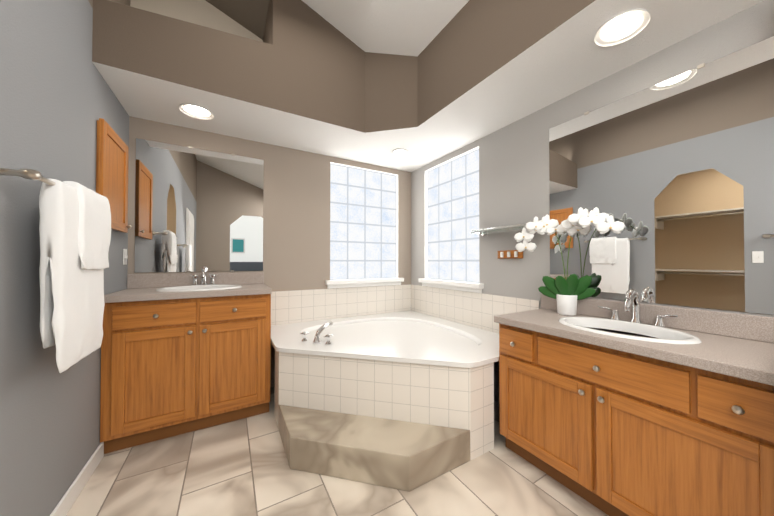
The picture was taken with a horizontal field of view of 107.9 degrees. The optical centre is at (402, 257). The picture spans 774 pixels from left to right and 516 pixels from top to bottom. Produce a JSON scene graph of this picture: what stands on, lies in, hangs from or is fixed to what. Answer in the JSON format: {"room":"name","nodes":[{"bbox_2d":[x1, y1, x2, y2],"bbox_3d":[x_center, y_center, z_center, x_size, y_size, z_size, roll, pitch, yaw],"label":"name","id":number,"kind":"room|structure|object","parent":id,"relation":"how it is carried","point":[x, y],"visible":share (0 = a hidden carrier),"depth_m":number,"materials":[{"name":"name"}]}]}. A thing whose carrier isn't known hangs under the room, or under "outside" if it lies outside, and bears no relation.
{"room":"bathroom","nodes":[
{"label":"bathroom","id":0,"kind":"room"},
{"bbox_2d":[0,0,130,515],"bbox_3d":[-0.676,-0.784,-0.115,0.001,3.900,5.240,0,-1,-32],"label":"wall","id":1,"kind":"structure","parent":0,"point":[58,99],"depth_m":1.12,"materials":[{"name":"grey paint"}]},
{"bbox_2d":[0,168,110,372],"bbox_3d":[-1.388,0.060,1.163,0.142,0.744,0.695,0,-1,-32],"label":"towel rail","id":2,"kind":"object","parent":1,"relation":"attached to","point":[75,228],"visible":1,"depth_m":1.09,"materials":[{"name":"white fabric"}]},
{"bbox_2d":[39,178,104,372],"bbox_3d":[-1.379,0.072,1.192,0.072,0.721,0.441,0,-1,-32],"label":"towel","id":3,"kind":"object","parent":2,"relation":"hanging from","point":[72,215],"depth_m":1.09,"materials":[{"name":"white fabric"}]},
{"bbox_2d":[63,181,110,269],"bbox_3d":[-1.417,-0.129,1.254,0.099,0.365,0.328,0,-1,-32],"label":"towel","id":4,"kind":"object","parent":2,"relation":"hanging from","point":[93,213],"depth_m":1.21,"materials":[{"name":"white fabric"}]},
{"bbox_2d":[50,442,103,515],"bbox_3d":[-1.507,1.137,1.220,0.013,0.090,1.085,0,-1,-32],"label":"baseboard","id":5,"kind":"structure","parent":1,"relation":"attached to","point":[68,499],"depth_m":1.39,"materials":[{"name":"white paint"}]},
{"bbox_2d":[96,118,130,232],"bbox_3d":[-1.825,-0.486,1.798,0.059,0.610,0.470,0,-1,-32],"label":"medicine cabinet","id":6,"kind":"object","parent":1,"relation":"attached to","point":[112,151],"visible":0.9,"depth_m":1.76,"materials":[{"name":"brown wood"}]},
{"bbox_2d":[123,249,127,264],"bbox_3d":[-2.004,-0.008,2.040,0.016,0.114,0.070,0,-1,-32],"label":"switch plate","id":7,"kind":"object","parent":1,"relation":"attached to","point":[125,256],"visible":0.98,"depth_m":2.04,"materials":[{"name":"white paint"}]},
{"bbox_2d":[130,0,268,41],"bbox_3d":[-1.492,-1.885,2.074,0.900,0.915,0.680,0,-1,-32],"label":"niche","id":8,"kind":"object","parent":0,"point":[245,18],"depth_m":2.35,"materials":[{"name":"brown paint"}]},
{"bbox_2d":[127,116,410,387],"bbox_3d":[-0.997,-0.749,2.819,2.540,3.900,0.090,0,-1,-32],"label":"wall","id":9,"kind":"structure","parent":0,"point":[296,219],"depth_m":2.71,"materials":[{"name":"beige paint"}]},
{"bbox_2d":[134,138,263,272],"bbox_3d":[-1.647,-0.396,2.354,0.870,1.033,0.009,0,-1,-32],"label":"mirror","id":10,"kind":"object","parent":9,"relation":"attached to","point":[196,210],"visible":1,"depth_m":2.32,"materials":[{"name":"clear glass"}]},
{"bbox_2d":[325,164,403,288],"bbox_3d":[-0.407,-0.339,3.144,0.920,1.312,0.141,0,-1,-32],"label":"window","id":11,"kind":"structure","parent":9,"relation":"in","point":[362,224],"depth_m":3.13,"materials":[{"name":"white"}]},
{"bbox_2d":[271,284,538,333],"bbox_3d":[-0.135,0.480,2.306,1.598,0.341,1.665,0,-1,-32],"label":"tile surround","id":12,"kind":"object","parent":9,"relation":"attached to","point":[478,310],"visible":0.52,"depth_m":2.83,"materials":[{"name":"white tile"}]},
{"bbox_2d":[66,387,608,515],"bbox_3d":[-0.233,1.169,0.135,4.040,0.001,5.240,0,-1,-32],"label":"floor","id":13,"kind":"structure","parent":0,"point":[240,467],"depth_m":1.45,"materials":[{"name":"tile"}]},
{"bbox_2d":[100,267,271,453],"bbox_3d":[-1.513,0.630,2.098,0.915,1.126,0.560,0,-1,-32],"label":"bathroom vanity","id":14,"kind":"object","parent":13,"relation":"on","point":[183,353],"visible":1,"depth_m":1.87,"materials":[{"name":"brown wood"}]},
{"bbox_2d":[104,272,271,302],"bbox_3d":[-1.513,0.195,2.103,0.915,0.145,0.560,0,-1,-32],"label":"countertop","id":15,"kind":"structure","parent":14,"relation":"on","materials":[{"name":"stone"}]},
{"bbox_2d":[156,285,241,291],"bbox_3d":[-1.494,0.295,2.094,0.523,0.160,0.402,0,-1,-32],"label":"sink","id":16,"kind":"object","parent":15,"relation":"in","point":[192,288],"depth_m":2.09,"materials":[{"name":"white ceramic"}]},
{"bbox_2d":[190,267,216,285],"bbox_3d":[-1.581,0.148,2.236,0.178,0.160,0.157,0,-1,-32],"label":"faucet","id":17,"kind":"object","parent":15,"relation":"on","point":[203,275],"depth_m":2.26,"materials":[{"name":"silver metal"}]},
{"bbox_2d":[271,310,498,490],"bbox_3d":[-0.140,0.847,2.281,1.608,0.697,1.675,0,-1,-32],"label":"tub","id":18,"kind":"object","parent":13,"relation":"on","point":[402,400],"visible":0.96,"depth_m":1.75,"materials":[{"name":"white tile"}]},
{"bbox_2d":[300,321,332,344],"bbox_3d":[-0.603,0.556,2.063,0.249,0.121,0.238,0,-1,-32],"label":"faucet","id":19,"kind":"object","parent":18,"relation":"on","point":[312,341],"depth_m":2.06,"materials":[{"name":"silver metal"}]},
{"bbox_2d":[494,289,773,515],"bbox_3d":[1.061,0.671,1.397,0.510,1.026,1.085,0,-1,-32],"label":"bathroom vanity","id":20,"kind":"object","parent":13,"relation":"on","point":[626,407],"visible":1,"depth_m":1.18,"materials":[{"name":"brown wood"}]},
{"bbox_2d":[494,294,773,385],"bbox_3d":[1.061,0.317,1.402,0.510,0.145,1.085,0,-1,-32],"label":"countertop","id":21,"kind":"structure","parent":20,"relation":"on","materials":[{"name":"stone"}]},
{"bbox_2d":[514,207,625,315],"bbox_3d":[1.002,0.032,1.716,0.220,0.639,0.611,0,-1,-32],"label":"orchid","id":22,"kind":"object","parent":21,"relation":"on","point":[569,291],"visible":1,"depth_m":1.72,"materials":[{"name":"white plant"}]},
{"bbox_2d":[559,317,701,343],"bbox_3d":[1.067,0.416,1.383,0.374,0.160,0.561,0,-1,-32],"label":"sink","id":23,"kind":"object","parent":21,"relation":"in","point":[634,330],"depth_m":1.40,"materials":[{"name":"white ceramic"}]},
{"bbox_2d":[598,289,677,327],"bbox_3d":[1.200,0.254,1.468,0.150,0.190,0.342,0,-1,-32],"label":"faucet","id":24,"kind":"object","parent":21,"relation":"on","point":[627,314],"depth_m":1.48,"materials":[{"name":"silver metal"}]},
{"bbox_2d":[302,0,468,55],"bbox_3d":[0.404,-1.904,0.566,2.540,0.914,5.240,0,-1,-32],"label":"ceiling","id":25,"kind":"structure","parent":0,"point":[407,27],"depth_m":2.10,"materials":[{"name":"white paint"}]},
{"bbox_2d":[92,0,763,171],"bbox_3d":[0.404,-1.906,0.566,2.540,1.640,5.240,0,-1,-32],"label":"ceiling","id":26,"kind":"structure","parent":0,"point":[302,76],"depth_m":1.92,"materials":[{"name":"white paint"}]},
{"bbox_2d":[179,103,213,119],"bbox_3d":[-1.490,-1.061,2.042,0.206,0.011,0.206,0,-1,-32],"label":"recessed light","id":27,"kind":"object","parent":26,"relation":"in","point":[194,111],"visible":1,"depth_m":2.04,"materials":[{"name":"white paint"}]},
{"bbox_2d":[392,149,407,155],"bbox_3d":[-0.024,-1.052,2.808,0.166,0.011,0.166,0,-1,-32],"label":"recessed light","id":28,"kind":"object","parent":26,"relation":"in","point":[399,152],"visible":0.96,"depth_m":2.81,"materials":[{"name":"white paint"}]},
{"bbox_2d":[594,8,649,46],"bbox_3d":[1.018,-1.070,1.312,0.206,0.011,0.206,0,-1,-32],"label":"recessed light","id":29,"kind":"object","parent":26,"relation":"in","point":[622,29],"visible":0.98,"depth_m":1.31,"materials":[{"name":"white paint"}]},
{"bbox_2d":[411,0,773,402],"bbox_3d":[1.523,-0.767,1.244,0.091,3.900,5.240,0,-1,-32],"label":"wall","id":30,"kind":"structure","parent":0,"point":[514,184],"depth_m":2.08,"materials":[{"name":"grey paint"}]},
{"bbox_2d":[418,149,483,292],"bbox_3d":[0.482,-0.342,2.865,0.140,1.312,0.920,0,-1,-32],"label":"window","id":31,"kind":"structure","parent":30,"relation":"in","point":[453,217],"depth_m":2.82,"materials":[{"name":"white"}]},
{"bbox_2d":[471,223,525,236],"bbox_3d":[0.798,-0.212,2.200,0.128,0.055,0.600,0,-1,-32],"label":"glass shelf","id":32,"kind":"object","parent":30,"relation":"attached to","point":[487,232],"visible":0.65,"depth_m":2.21,"materials":[{"name":"white"}]},
{"bbox_2d":[498,250,522,258],"bbox_3d":[0.843,-0.028,2.220,0.029,0.065,0.230,0,-1,-32],"label":"light switch","id":33,"kind":"object","parent":30,"relation":"attached to","point":[510,254],"visible":0.96,"depth_m":2.21,"materials":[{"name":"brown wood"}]},
{"bbox_2d":[549,36,773,314],"bbox_3d":[1.285,-0.338,1.527,0.009,1.148,1.000,0,-1,-32],"label":"mirror","id":34,"kind":"object","parent":30,"relation":"attached to","point":[675,175],"visible":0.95,"depth_m":1.39,"materials":[{"name":"clear glass"}]}
]}

